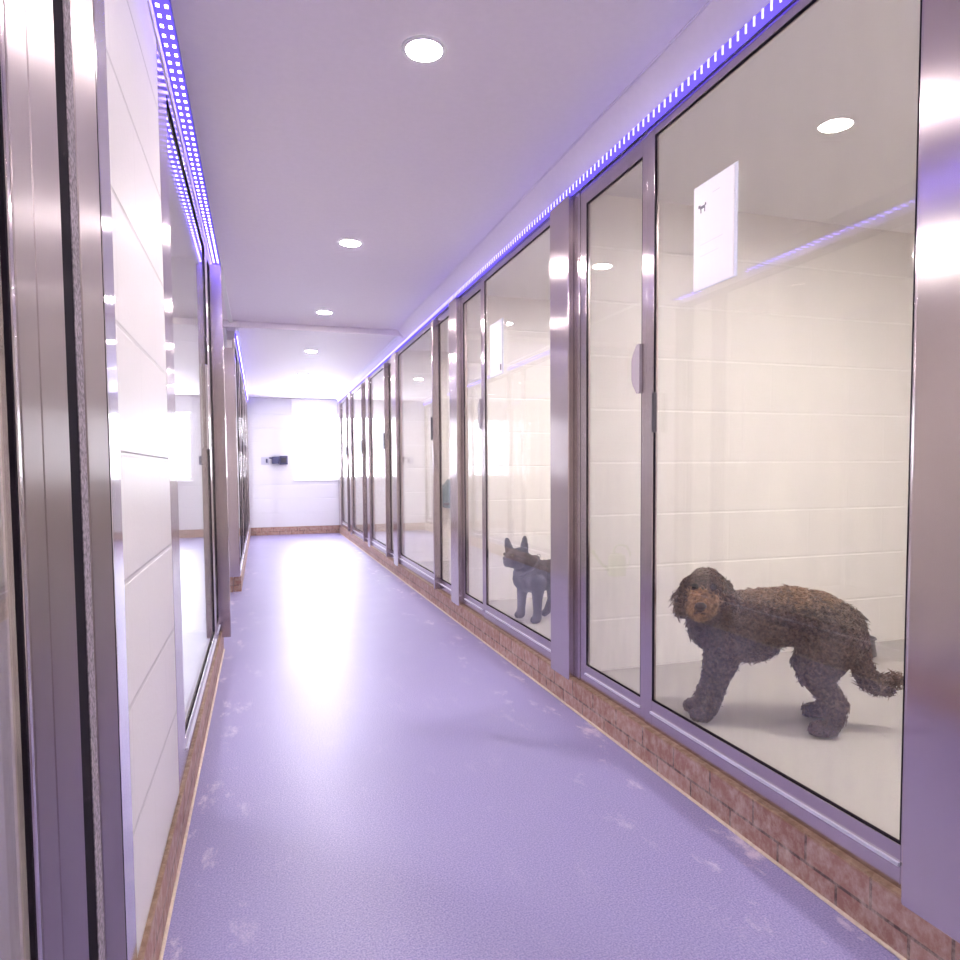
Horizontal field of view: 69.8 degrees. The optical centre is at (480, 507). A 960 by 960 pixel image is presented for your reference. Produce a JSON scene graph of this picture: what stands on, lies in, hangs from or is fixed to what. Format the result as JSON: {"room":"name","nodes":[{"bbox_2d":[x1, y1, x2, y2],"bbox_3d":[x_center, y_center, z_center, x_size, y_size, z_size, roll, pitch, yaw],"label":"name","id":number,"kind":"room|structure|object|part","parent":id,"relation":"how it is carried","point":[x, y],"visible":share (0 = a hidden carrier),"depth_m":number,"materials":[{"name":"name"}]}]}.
{"room":"dog kennel corridor","nodes":[
{"label":"dog kennel corridor","id":0,"kind":"room"},
{"bbox_2d":[147,0,211,263],"bbox_3d":[-0.732,-1.343,1.249,0.085,0.138,5.950,-1,3,-18],"label":"wall","id":1,"kind":"structure","parent":0,"point":[149,2],"depth_m":2.30,"materials":[{"name":"white paint"}]},
{"bbox_2d":[152,0,220,264],"bbox_3d":[-0.824,-1.337,1.756,0.047,0.015,4.970,-1,3,-18],"label":"led strip","id":2,"kind":"object","parent":1,"relation":"attached to","point":[163,10],"visible":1,"depth_m":2.35,"materials":[{"name":"blue"}]},
{"bbox_2d":[223,328,233,590],"bbox_3d":[-3.678,-0.385,5.818,2.940,2.375,0.095,-1,3,-18],"label":"wall","id":3,"kind":"structure","parent":0,"point":[224,329],"depth_m":6.16,"materials":[{"name":"white paint"}]},
{"bbox_2d":[219,252,231,322],"bbox_3d":[-1.909,-1.596,5.147,0.030,0.022,1.987,-1,3,-18],"label":"trim","id":4,"kind":"structure","parent":3,"relation":"attached to","point":[224,290],"depth_m":5.18,"materials":[{"name":"white paint"}]},
{"bbox_2d":[230,577,232,591],"bbox_3d":[-2.327,0.704,6.241,0.162,0.137,0.024,-1,3,-18],"label":"trim","id":5,"kind":"structure","parent":3,"relation":"attached to","point":[231,578],"depth_m":6.25,"materials":[{"name":"brick"}]},
{"bbox_2d":[224,347,239,576],"bbox_3d":[-2.311,-0.396,6.188,0.231,2.062,0.022,-1,3,-18],"label":"steel column","id":6,"kind":"structure","parent":5,"relation":"on","point":[229,368],"depth_m":6.20,"materials":[{"name":"silver metal"}]},
{"bbox_2d":[227,331,245,395],"bbox_3d":[-3.153,-1.703,9.012,0.059,0.082,5.768,-1,3,-18],"label":"wall","id":7,"kind":"structure","parent":0,"point":[230,334],"depth_m":6.28,"materials":[{"name":"white paint"}]},
{"bbox_2d":[235,333,247,401],"bbox_3d":[-3.091,-1.686,8.976,0.020,0.048,5.840,-1,3,-18],"label":"led strip","id":8,"kind":"object","parent":7,"relation":"attached to","point":[236,339],"visible":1,"depth_m":7.65,"materials":[{"name":"blue"}]},
{"bbox_2d":[235,329,248,398],"bbox_3d":[-3.079,-1.732,8.975,0.030,0.022,5.865,-1,3,-18],"label":"trim","id":9,"kind":"structure","parent":7,"relation":"attached to","point":[236,330],"depth_m":7.59,"materials":[{"name":"white paint"}]},
{"bbox_2d":[246,397,338,535],"bbox_3d":[-3.503,-0.777,12.095,7.300,2.700,0.220,-1,3,-18],"label":"wall","id":10,"kind":"structure","parent":0,"point":[275,499],"depth_m":11.98,"materials":[{"name":"white paint"}]},
{"bbox_2d":[233,529,249,591],"bbox_3d":[-3.111,0.561,9.081,0.068,0.137,5.880,-1,3,-18],"label":"trim","id":11,"kind":"structure","parent":10,"relation":"attached to","point":[238,581],"depth_m":6.61,"materials":[{"name":"brick"}]},
{"bbox_2d":[232,338,242,575],"bbox_3d":[-2.338,-0.465,6.644,0.026,2.154,0.849,-1,3,-18],"label":"glass panel","id":12,"kind":"object","parent":11,"relation":"on","point":[233,339],"visible":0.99,"depth_m":6.75,"materials":[{"name":"clear glass"}]},
{"bbox_3d":[-2.342,-0.496,6.636,0.006,2.015,0.778,-1,3,-18],"label":"glass pane","id":13,"kind":"part","parent":12,"relation":"part of","materials":[{"name":"clear glass"}]},
{"bbox_2d":[239,366,243,551],"bbox_3d":[-2.637,-0.508,7.509,0.066,2.154,0.053,-1,3,-18],"label":"steel post","id":14,"kind":"object","parent":11,"relation":"on","point":[239,366],"visible":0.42,"depth_m":7.49,"materials":[{"name":"silver metal"}]},
{"bbox_2d":[237,355,243,559],"bbox_3d":[-2.532,-0.497,7.271,0.039,2.154,0.458,-1,3,-18],"label":"door","id":15,"kind":"structure","parent":14,"relation":"attached to","point":[240,436],"depth_m":7.43,"materials":[{"name":"silver metal"}]},
{"bbox_3d":[-2.545,-0.527,7.270,0.006,2.015,0.387,-1,3,-18],"label":"glass pane","id":16,"kind":"part","parent":15,"relation":"part of","materials":[{"name":"clear glass"}]},
{"bbox_3d":[-2.461,-0.652,7.069,0.020,0.160,0.028,-1,3,-18],"label":"handle","id":17,"kind":"part","parent":15,"relation":"part of","materials":[{"name":"grey plastic"}]},
{"bbox_2d":[239,365,245,554],"bbox_3d":[-2.777,-0.534,8.015,0.026,2.154,0.992,-1,3,-18],"label":"glass panel","id":18,"kind":"object","parent":11,"relation":"on","point":[239,365],"visible":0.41,"depth_m":8.40,"materials":[{"name":"clear glass"}]},
{"bbox_3d":[-2.780,-0.564,8.007,0.006,2.015,0.921,-1,3,-18],"label":"glass pane","id":19,"kind":"part","parent":18,"relation":"part of","materials":[{"name":"clear glass"}]},
{"bbox_2d":[242,380,246,544],"bbox_3d":[-3.124,-0.584,9.031,0.066,2.154,0.053,-1,3,-18],"label":"steel post","id":20,"kind":"object","parent":11,"relation":"on","point":[242,380],"visible":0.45,"depth_m":9.04,"materials":[{"name":"silver metal"}]},
{"bbox_2d":[241,376,246,543],"bbox_3d":[-3.005,-0.571,8.751,0.039,2.154,0.545,-1,3,-18],"label":"door","id":21,"kind":"structure","parent":20,"relation":"attached to","point":[241,376],"depth_m":8.94,"materials":[{"name":"silver metal"}]},
{"bbox_2d":[243,386,247,538],"bbox_3d":[-3.254,-0.608,9.508,0.026,2.154,0.930,-1,3,-18],"label":"glass panel","id":22,"kind":"object","parent":11,"relation":"on","point":[243,386],"visible":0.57,"depth_m":9.88,"materials":[{"name":"clear glass"}]},
{"bbox_3d":[-3.257,-0.639,9.500,0.006,2.015,0.859,-1,3,-18],"label":"glass pane","id":23,"kind":"part","parent":22,"relation":"part of","materials":[{"name":"clear glass"}]},
{"bbox_2d":[245,401,248,534],"bbox_3d":[-3.580,-0.655,10.458,0.066,2.154,0.053,-1,3,-18],"label":"steel post","id":24,"kind":"object","parent":11,"relation":"on","point":[245,401],"visible":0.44,"depth_m":10.46,"materials":[{"name":"silver metal"}]},
{"bbox_2d":[244,391,248,532],"bbox_3d":[-3.467,-0.643,10.197,0.039,2.154,0.507,-1,3,-18],"label":"door","id":25,"kind":"structure","parent":24,"relation":"attached to","point":[244,391],"depth_m":10.38,"materials":[{"name":"silver metal"}]},
{"bbox_2d":[245,396,249,527],"bbox_3d":[-3.698,-0.677,10.897,0.026,2.154,0.849,-1,3,-18],"label":"glass panel","id":26,"kind":"object","parent":11,"relation":"on","point":[245,396],"visible":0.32,"depth_m":11.26,"materials":[{"name":"clear glass"}]},
{"bbox_2d":[247,423,249,520],"bbox_3d":[-3.997,-0.721,11.762,0.066,2.154,0.053,-1,3,-18],"label":"steel post","id":27,"kind":"object","parent":11,"relation":"on","point":[247,423],"visible":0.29,"depth_m":11.75,"materials":[{"name":"silver metal"}]},
{"bbox_2d":[246,401,249,528],"bbox_3d":[-3.892,-0.709,11.524,0.039,2.154,0.458,-1,3,-18],"label":"door","id":28,"kind":"structure","parent":27,"relation":"attached to","point":[246,401],"depth_m":11.66,"materials":[{"name":"clear glass"}]},
{"bbox_2d":[261,457,268,464],"bbox_3d":[-3.718,-0.805,11.894,0.130,0.130,0.028,-1,3,-18],"label":"light switch","id":29,"kind":"object","parent":10,"relation":"attached to","point":[264,460],"visible":1,"depth_m":11.89,"materials":[{"name":"grey plastic"}]},
{"bbox_2d":[269,457,278,463],"bbox_3d":[-3.564,-0.816,11.900,0.168,0.120,0.110,-1,3,-18],"label":"power socket","id":30,"kind":"object","parent":10,"relation":"attached to","point":[275,460],"visible":1,"depth_m":11.87,"materials":[{"name":"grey plastic"}]},
{"bbox_2d":[279,456,287,464],"bbox_3d":[-3.416,-0.820,11.950,0.135,0.150,0.104,-1,3,-18],"label":"power socket","id":31,"kind":"object","parent":10,"relation":"attached to","point":[283,460],"visible":1,"depth_m":11.91,"materials":[{"name":"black plastic"}]},
{"bbox_2d":[251,525,338,535],"bbox_3d":[-3.248,0.404,12.109,1.502,0.137,0.020,-1,3,-18],"label":"baseboard","id":32,"kind":"structure","parent":10,"relation":"attached to","point":[330,528],"depth_m":12.10,"materials":[{"name":"brick"}]},
{"bbox_2d":[291,398,337,414],"bbox_3d":[-2.904,-1.770,12.103,0.803,0.274,0.034,-1,3,-18],"label":"roller blind","id":33,"kind":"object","parent":10,"relation":"attached to","point":[299,405],"depth_m":12.08,"materials":[{"name":"white fabric"}]},
{"bbox_2d":[294,415,336,478],"bbox_3d":[-2.933,-1.069,12.249,0.743,1.130,0.085,-1,3,-18],"label":"window","id":34,"kind":"structure","parent":10,"relation":"in","point":[296,454],"depth_m":12.24,"materials":[{"name":"white paint"}]},
{"bbox_2d":[294,479,337,480],"bbox_3d":[-2.907,-0.487,12.211,0.783,0.030,0.110,-1,3,-18],"label":"window sill","id":35,"kind":"structure","parent":10,"relation":"attached to","point":[294,479],"depth_m":12.15,"materials":[{"name":"white paint"}]},
{"bbox_2d":[223,320,401,398],"bbox_3d":[-3.810,-1.810,8.860,4.600,0.155,6.250,-1,3,-18],"label":"ceiling","id":36,"kind":"structure","parent":0,"point":[274,356],"depth_m":7.67,"materials":[{"name":"white paint"}]},
{"bbox_2d":[304,350,317,352],"bbox_3d":[-1.807,-1.664,7.348,0.148,0.006,0.148,-1,3,-18],"label":"recessed light","id":37,"kind":"object","parent":36,"relation":"in","point":[308,351],"visible":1,"depth_m":7.34,"materials":[{"name":"white"}]},
{"bbox_2d":[355,391,362,531],"bbox_3d":[-0.753,-0.727,11.048,2.498,2.190,0.110,-1,3,-18],"label":"wall partition","id":38,"kind":"structure","parent":0,"point":[358,436],"depth_m":10.63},
{"bbox_2d":[374,374,393,543],"bbox_3d":[-0.195,-0.640,9.302,2.498,2.190,0.120,-1,3,-18],"label":"wall partition","id":39,"kind":"structure","parent":0,"point":[378,379],"depth_m":8.89,"materials":[{"name":"white tile"}]},
{"bbox_2d":[402,350,450,561],"bbox_3d":[0.368,-0.552,7.542,2.498,2.190,0.140,-1,3,-18],"label":"wall partition","id":40,"kind":"structure","parent":0,"point":[417,369],"depth_m":7.16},
{"bbox_2d":[442,479,449,507],"bbox_3d":[-0.339,-0.143,7.191,0.155,0.300,0.133,-1,3,-18],"label":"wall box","id":41,"kind":"object","parent":40,"relation":"attached to","point":[446,486],"visible":0.51,"depth_m":7.13,"materials":[{"name":"white plastic"}]},
{"bbox_2d":[171,0,708,329],"bbox_3d":[-1.620,-1.495,2.009,4.600,0.100,8.150,-1,3,-18],"label":"ceiling","id":42,"kind":"structure","parent":0,"point":[315,129],"depth_m":2.65,"materials":[{"name":"white paint"}]},
{"bbox_2d":[315,310,332,314],"bbox_3d":[-1.316,-1.642,5.804,0.148,0.006,0.148,-1,3,-18],"label":"recessed light","id":43,"kind":"object","parent":42,"relation":"in","point":[323,312],"visible":1,"depth_m":5.80,"materials":[{"name":"white"}]},
{"bbox_2d":[338,238,362,246],"bbox_3d":[-0.766,-1.555,4.050,0.148,0.006,0.148,-1,3,-18],"label":"recessed light","id":44,"kind":"object","parent":42,"relation":"in","point":[347,242],"visible":1,"depth_m":4.04,"materials":[{"name":"white plastic"}]},
{"bbox_2d":[401,35,446,63],"bbox_3d":[-0.180,-1.462,2.203,0.148,0.006,0.148,-1,3,-18],"label":"recessed light","id":45,"kind":"object","parent":42,"relation":"in","point":[421,49],"visible":1,"depth_m":2.20,"materials":[{"name":"white plastic"}]},
{"bbox_2d":[467,295,550,600],"bbox_3d":[1.064,-0.443,5.363,2.498,2.190,0.160,-1,3,-18],"label":"wall partition","id":46,"kind":"structure","parent":0,"point":[519,500],"depth_m":5.01,"materials":[{"name":"white tile"}]},
{"bbox_2d":[163,533,899,959],"bbox_3d":[-2.540,0.891,4.961,4.530,0.100,14.100,-1,3,-18],"label":"floor","id":47,"kind":"structure","parent":0,"point":[377,781],"depth_m":2.14,"materials":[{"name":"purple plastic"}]},
{"bbox_2d":[137,632,223,959],"bbox_3d":[-0.695,0.948,1.349,0.071,0.137,6.100,-1,3,-18],"label":"baseboard","id":48,"kind":"structure","parent":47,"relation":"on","point":[150,947],"depth_m":1.89,"materials":[{"name":"brick"}]},
{"bbox_2d":[0,0,42,959],"bbox_3d":[-0.249,-0.130,-0.070,0.026,2.154,1.730,-1,3,-18],"label":"door frame","id":49,"kind":"structure","parent":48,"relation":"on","point":[11,476],"depth_m":0.75,"materials":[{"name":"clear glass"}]},
{"bbox_2d":[0,0,62,959],"bbox_3d":[-0.557,-0.172,0.782,0.080,2.154,0.075,-1,3,-18],"label":"door frame","id":50,"kind":"structure","parent":48,"relation":"on","point":[13,10],"depth_m":0.79,"materials":[{"name":"silver metal"}]},
{"bbox_2d":[24,0,88,959],"bbox_3d":[-0.588,-0.177,0.877,0.080,2.154,0.124,-1,3,-18],"label":"door frame","id":51,"kind":"structure","parent":48,"relation":"on","point":[38,13],"depth_m":0.89,"materials":[{"name":"silver metal"}]},
{"bbox_2d":[52,0,97,959],"bbox_3d":[-0.617,-0.181,0.964,0.078,2.154,0.058,-1,3,-18],"label":"seal","id":52,"kind":"object","parent":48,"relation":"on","point":[57,4],"visible":0.25,"depth_m":0.98,"materials":[{"name":"black rubber"}]},
{"bbox_2d":[62,0,104,959],"bbox_3d":[-0.631,-0.183,1.012,0.079,2.154,0.040,-1,3,-18],"label":"strip","id":53,"kind":"object","parent":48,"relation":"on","point":[66,3],"visible":0.25,"depth_m":1.03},
{"bbox_2d":[70,0,125,959],"bbox_3d":[-0.660,-0.188,1.103,0.081,2.154,0.152,-1,3,-18],"label":"door frame","id":54,"kind":"structure","parent":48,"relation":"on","point":[81,11],"depth_m":1.11,"materials":[{"name":"silver metal"}]},
{"bbox_2d":[93,21,126,959],"bbox_3d":[-0.687,-0.192,1.182,0.078,2.154,0.014,-1,3,-18],"label":"seal","id":55,"kind":"object","parent":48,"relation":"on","point":[93,21],"visible":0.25,"depth_m":1.21,"materials":[{"name":"black rubber"}]},
{"bbox_2d":[93,0,136,959],"bbox_3d":[-0.702,-0.194,1.232,0.080,2.154,0.088,-1,3,-18],"label":"strip","id":56,"kind":"object","parent":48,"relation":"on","point":[98,5],"visible":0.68,"depth_m":1.24,"materials":[{"name":"silver metal"}]},
{"bbox_2d":[104,0,178,956],"bbox_3d":[-0.826,-0.214,1.622,0.080,2.154,0.730,-1,3,-18],"label":"wall pier","id":57,"kind":"object","parent":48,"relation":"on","point":[131,55],"visible":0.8,"depth_m":1.55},
{"bbox_2d":[156,42,216,790],"bbox_3d":[-1.185,-0.276,2.863,0.031,2.154,1.846,-1,3,-18],"label":"glass panel","id":58,"kind":"object","parent":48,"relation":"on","point":[183,243],"visible":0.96,"depth_m":2.55,"materials":[{"name":"clear glass"}]},
{"bbox_3d":[-1.207,-0.304,2.907,0.006,2.025,1.545,-1,3,-18],"label":"glass pane","id":59,"kind":"part","parent":58,"relation":"part of","materials":[{"name":"clear glass"}]},
{"bbox_3d":[-1.363,-0.500,3.439,0.012,0.420,0.020,-1,3,-18],"label":"handle","id":60,"kind":"part","parent":58,"relation":"part of","materials":[{"name":"silver metal"}]},
{"bbox_2d":[210,264,230,637],"bbox_3d":[-1.564,-0.318,4.080,0.110,2.192,0.055,-1,3,-18],"label":"steel post","id":61,"kind":"object","parent":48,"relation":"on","point":[215,270],"visible":0.51,"depth_m":4.06,"materials":[{"name":"silver metal"}]},
{"bbox_2d":[206,250,220,640],"bbox_3d":[-1.517,-0.328,3.894,0.026,2.154,0.316,-1,3,-18],"label":"door","id":62,"kind":"structure","parent":61,"relation":"attached to","point":[218,624],"depth_m":3.97,"materials":[{"name":"silver metal"}]},
{"bbox_3d":[-1.519,-0.353,3.882,0.006,2.025,0.235,-1,3,-18],"label":"glass pane","id":63,"kind":"part","parent":62,"relation":"part of","materials":[{"name":"clear glass"}]},
{"bbox_2d":[159,649,224,959],"bbox_3d":[-0.711,1.004,1.531,0.010,0.009,5.650,-1,3,-18],"label":"trim","id":64,"kind":"structure","parent":47,"relation":"on","point":[162,950],"depth_m":2.02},
{"bbox_2d":[340,533,906,959],"bbox_3d":[-0.437,0.779,5.785,0.010,0.009,13.600,-1,3,-18],"label":"trim","id":65,"kind":"structure","parent":47,"relation":"on","point":[755,847],"depth_m":2.12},
{"bbox_2d":[352,0,794,391],"bbox_3d":[-0.371,-1.544,5.584,0.048,0.082,13.998,-1,3,-18],"label":"wall","id":66,"kind":"structure","parent":0,"point":[794,0],"depth_m":2.70,"materials":[{"name":"white paint"}]},
{"bbox_2d":[334,336,397,398],"bbox_3d":[-1.694,-1.770,9.361,0.015,0.006,5.908,-1,3,-18],"label":"trim","id":67,"kind":"structure","parent":66,"relation":"attached to","point":[395,337],"depth_m":7.46,"materials":[{"name":"white paint"}]},
{"bbox_2d":[336,336,404,400],"bbox_3d":[-1.642,-1.758,9.378,0.062,0.033,5.909,-1,3,-18],"label":"trim","id":68,"kind":"structure","parent":66,"relation":"attached to","point":[387,351],"depth_m":8.14,"materials":[{"name":"white paint"}]},
{"bbox_2d":[397,0,711,329],"bbox_3d":[0.427,-1.495,2.715,0.006,0.004,8.048,-1,3,-18],"label":"trim","id":69,"kind":"structure","parent":66,"relation":"attached to","point":[709,1],"depth_m":2.67,"materials":[{"name":"white paint"}]},
{"bbox_2d":[337,0,793,403],"bbox_3d":[-0.560,-1.548,6.040,0.020,0.048,12.980,-1,3,-18],"label":"led strip","id":70,"kind":"object","parent":66,"relation":"attached to","point":[768,13],"visible":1,"depth_m":2.48,"materials":[{"name":"blue"}]},
{"bbox_2d":[398,0,770,338],"bbox_3d":[0.471,-1.453,2.732,0.082,0.088,8.049,-1,3,-18],"label":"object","id":71,"kind":"structure","parent":66,"relation":"attached to","point":[720,20],"depth_m":2.60,"materials":[{"name":"white paint"}]},
{"bbox_2d":[358,0,919,390],"bbox_3d":[0.750,-1.684,6.252,2.500,0.200,13.400,-1,3,-18],"label":"ceiling","id":72,"kind":"structure","parent":0,"point":[819,124],"depth_m":2.56,"materials":[{"name":"paint"}]},
{"bbox_2d":[385,544,903,838],"bbox_3d":[0.768,0.723,6.378,2.500,0.240,13.400,-1,3,-18],"label":"floor","id":73,"kind":"structure","parent":0,"point":[858,769],"depth_m":2.54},
{"bbox_2d":[503,536,550,623],"bbox_3d":[0.420,0.436,4.373,0.664,0.546,0.273,-2,3,-24],"label":"dog","id":74,"kind":"object","parent":73,"relation":"on","point":[532,574],"visible":0.56,"depth_m":4.24},
{"bbox_2d":[668,567,902,737],"bbox_3d":[1.105,0.509,2.522,0.829,0.593,0.344,0,3,7],"label":"dog","id":75,"kind":"object","parent":73,"relation":"on","point":[829,637],"visible":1,"depth_m":2.44},
{"bbox_2d":[869,635,876,657],"bbox_3d":[1.910,0.698,3.483,0.170,0.092,0.170,-1,3,-18],"label":"bowl","id":76,"kind":"object","parent":73,"relation":"on","point":[873,639],"visible":0.2,"depth_m":3.42,"materials":[{"name":"silver"}]},
{"bbox_2d":[590,194,914,670],"bbox_3d":[1.627,-0.355,3.602,2.498,2.190,0.162,-1,3,-18],"label":"wall partition","id":77,"kind":"structure","parent":0,"point":[784,382],"depth_m":3.42,"materials":[{"name":"white tile"}]},
{"bbox_2d":[339,527,959,959],"bbox_3d":[-0.353,0.720,5.651,0.076,0.137,14.100,-1,3,-18],"label":"baseboard","id":78,"kind":"structure","parent":77,"relation":"attached to","point":[868,898],"depth_m":2.03,"materials":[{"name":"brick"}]},
{"bbox_2d":[337,402,342,527],"bbox_3d":[-2.453,-0.737,12.130,0.078,2.182,0.336,-1,3,-18],"label":"steel post","id":79,"kind":"object","parent":78,"relation":"on","point":[338,404],"visible":0.5,"depth_m":12.01,"materials":[{"name":"silver metal"}]},
{"bbox_2d":[340,396,350,531],"bbox_3d":[-2.238,-0.716,11.427,0.026,2.154,1.126,-1,3,-18],"label":"glass panel","id":80,"kind":"object","parent":78,"relation":"on","point":[342,403],"visible":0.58,"depth_m":11.65,"materials":[{"name":"clear glass"}]},
{"bbox_3d":[-2.233,-0.747,11.427,0.006,2.015,1.065,-1,3,-18],"label":"glass pane","id":81,"kind":"part","parent":80,"relation":"part of","materials":[{"name":"clear glass"}]},
{"bbox_2d":[348,393,356,534],"bbox_3d":[-1.975,-0.662,10.636,0.078,2.182,0.176,-1,3,-18],"label":"steel post","id":82,"kind":"object","parent":78,"relation":"on","point":[349,394],"visible":0.63,"depth_m":10.56,"materials":[{"name":"silver metal"}]},
{"bbox_2d":[345,397,350,530],"bbox_3d":[-2.061,-0.684,10.798,0.085,2.154,0.175,-1,3,-18],"label":"door","id":83,"kind":"structure","parent":82,"relation":"attached to","point":[346,398],"depth_m":10.85,"materials":[{"name":"silver metal"}]},
{"bbox_2d":[351,381,364,538],"bbox_3d":[-1.748,-0.639,9.895,0.026,2.154,1.366,-1,3,-18],"label":"glass panel","id":84,"kind":"object","parent":78,"relation":"on","point":[357,532],"visible":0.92,"depth_m":10.49,"materials":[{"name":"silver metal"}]},
{"bbox_2d":[365,377,375,546],"bbox_3d":[-1.420,-0.576,8.900,0.078,2.182,0.206,-1,3,-18],"label":"steel post","id":85,"kind":"object","parent":78,"relation":"on","point":[367,386],"visible":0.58,"depth_m":8.82,"materials":[{"name":"silver metal"}]},
{"bbox_2d":[361,383,367,541],"bbox_3d":[-1.522,-0.600,9.114,0.085,2.154,0.255,-1,3,-18],"label":"door","id":86,"kind":"structure","parent":85,"relation":"attached to","point":[363,402],"depth_m":9.20,"materials":[{"name":"silver metal"}]},
{"bbox_3d":[-1.491,-0.601,9.123,0.019,2.154,0.255,-1,3,-18],"label":"frame","id":87,"kind":"part","parent":86,"relation":"part of","materials":[{"name":"silver metal"}]},
{"bbox_2d":[369,361,387,553],"bbox_3d":[-1.199,-0.554,8.178,0.026,2.154,1.296,-1,3,-18],"label":"glass panel","id":88,"kind":"object","parent":78,"relation":"on","point":[377,544],"visible":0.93,"depth_m":8.73,"materials":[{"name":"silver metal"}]},
{"bbox_2d":[391,352,404,565],"bbox_3d":[-0.854,-0.487,7.130,0.078,2.182,0.226,-1,3,-18],"label":"steel post","id":89,"kind":"object","parent":78,"relation":"on","point":[394,371],"visible":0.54,"depth_m":7.05,"materials":[{"name":"silver metal"}]},
{"bbox_2d":[383,358,393,558],"bbox_3d":[-0.972,-0.514,7.391,0.085,2.154,0.335,-1,3,-18],"label":"door","id":90,"kind":"structure","parent":89,"relation":"attached to","point":[386,366],"depth_m":7.52,"materials":[{"name":"silver metal"}]},
{"bbox_3d":[-1.054,-0.725,7.515,0.014,0.180,0.018,-1,3,-18],"label":"handle","id":91,"kind":"part","parent":90,"relation":"part of","materials":[{"name":"grey metal"}]},
{"bbox_3d":[-0.941,-0.515,7.401,0.019,2.154,0.335,-1,3,-18],"label":"frame","id":92,"kind":"part","parent":90,"relation":"part of","materials":[{"name":"silver metal"}]},
{"bbox_2d":[397,317,436,585],"bbox_3d":[-0.580,-0.457,6.242,0.026,2.154,1.626,-1,3,-18],"label":"glass panel","id":93,"kind":"object","parent":78,"relation":"on","point":[416,568],"visible":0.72,"depth_m":6.80,"materials":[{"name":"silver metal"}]},
{"bbox_2d":[449,297,468,605],"bbox_3d":[-0.155,-0.386,4.937,0.082,2.167,0.195,-1,3,-18],"label":"steel column","id":94,"kind":"structure","parent":78,"relation":"on","point":[455,400],"depth_m":4.87,"materials":[{"name":"silver metal"}]},
{"bbox_2d":[431,307,450,595],"bbox_3d":[-0.284,-0.407,5.241,0.085,2.154,0.455,-1,3,-18],"label":"door","id":95,"kind":"structure","parent":94,"relation":"attached to","point":[440,583],"depth_m":5.43,"materials":[{"name":"silver metal"}]},
{"bbox_3d":[-0.385,-0.621,5.422,0.014,0.180,0.018,-1,3,-18],"label":"handle","id":96,"kind":"part","parent":95,"relation":"part of","materials":[{"name":"grey metal"}]},
{"bbox_2d":[461,278,483,616],"bbox_3d":[-0.053,-0.375,4.605,0.031,2.154,0.490,-1,3,-18],"label":"door","id":97,"kind":"structure","parent":94,"relation":"attached to","point":[474,604],"depth_m":4.76,"materials":[{"name":"silver metal"}]},
{"bbox_3d":[-0.004,-0.596,4.404,0.012,0.190,0.050,-1,3,-18],"label":"handle","id":98,"kind":"part","parent":97,"relation":"part of","materials":[{"name":"grey plastic"}]},
{"bbox_2d":[482,217,550,661],"bbox_3d":[0.191,-0.337,3.830,0.026,2.154,1.125,-1,3,-18],"label":"glass panel","id":99,"kind":"object","parent":78,"relation":"on","point":[529,637],"visible":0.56,"depth_m":4.25,"materials":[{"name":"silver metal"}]},
{"bbox_2d":[490,318,503,377],"bbox_3d":[0.094,-0.933,4.054,0.007,0.316,0.229,-1,3,-18],"label":"paper notice","id":100,"kind":"object","parent":99,"relation":"attached to","point":[496,329],"visible":1,"depth_m":4.04,"materials":[{"name":"white paper"}]},
{"bbox_2d":[550,195,573,679],"bbox_3d":[0.401,-0.299,3.197,0.082,2.167,0.203,-1,3,-18],"label":"steel column","id":101,"kind":"structure","parent":78,"relation":"on","point":[562,215],"depth_m":3.15,"materials":[{"name":"silver metal"}]},
{"bbox_2d":[574,191,580,679],"bbox_3d":[0.454,-0.299,3.075,0.055,2.154,0.052,-1,3,-18],"label":"steel post","id":102,"kind":"object","parent":78,"relation":"on","point":[577,197],"visible":0.5,"depth_m":3.06,"materials":[{"name":"silver metal"}]},
{"bbox_2d":[580,132,647,721],"bbox_3d":[0.529,-0.284,2.781,0.028,2.154,0.546,-1,3,-18],"label":"door","id":103,"kind":"structure","parent":102,"relation":"attached to","point":[620,694],"depth_m":2.79,"materials":[{"name":"silver metal"}]},
{"bbox_3d":[0.583,-0.514,2.569,0.012,0.180,0.058,-1,3,-18],"label":"handle","id":104,"kind":"part","parent":103,"relation":"part of","materials":[{"name":"grey plastic"}]},
{"bbox_2d":[645,0,923,888],"bbox_3d":[0.773,-0.245,1.994,0.034,2.154,1.098,-1,3,-18],"label":"window frame","id":105,"kind":"structure","parent":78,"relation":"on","point":[868,844],"depth_m":2.03,"materials":[{"name":"silver metal"}]},
{"bbox_3d":[0.617,-0.338,2.446,0.015,0.140,0.012,-1,3,-18],"label":"handle","id":106,"kind":"part","parent":105,"relation":"part of","materials":[{"name":"grey metal"}]},
{"bbox_2d":[693,161,738,292],"bbox_3d":[0.717,-0.847,2.107,0.007,0.328,0.210,-1,3,-18],"label":"paper notice","id":107,"kind":"object","parent":105,"relation":"attached to","point":[716,199],"visible":1,"depth_m":2.09,"materials":[{"name":"white paper"}]},
{"bbox_2d":[901,0,959,942],"bbox_3d":[1.003,-0.203,1.321,0.078,2.172,0.322,-1,3,-18],"label":"steel column","id":108,"kind":"structure","parent":78,"relation":"on","point":[930,881],"depth_m":1.41,"materials":[{"name":"silver metal"}]}
]}

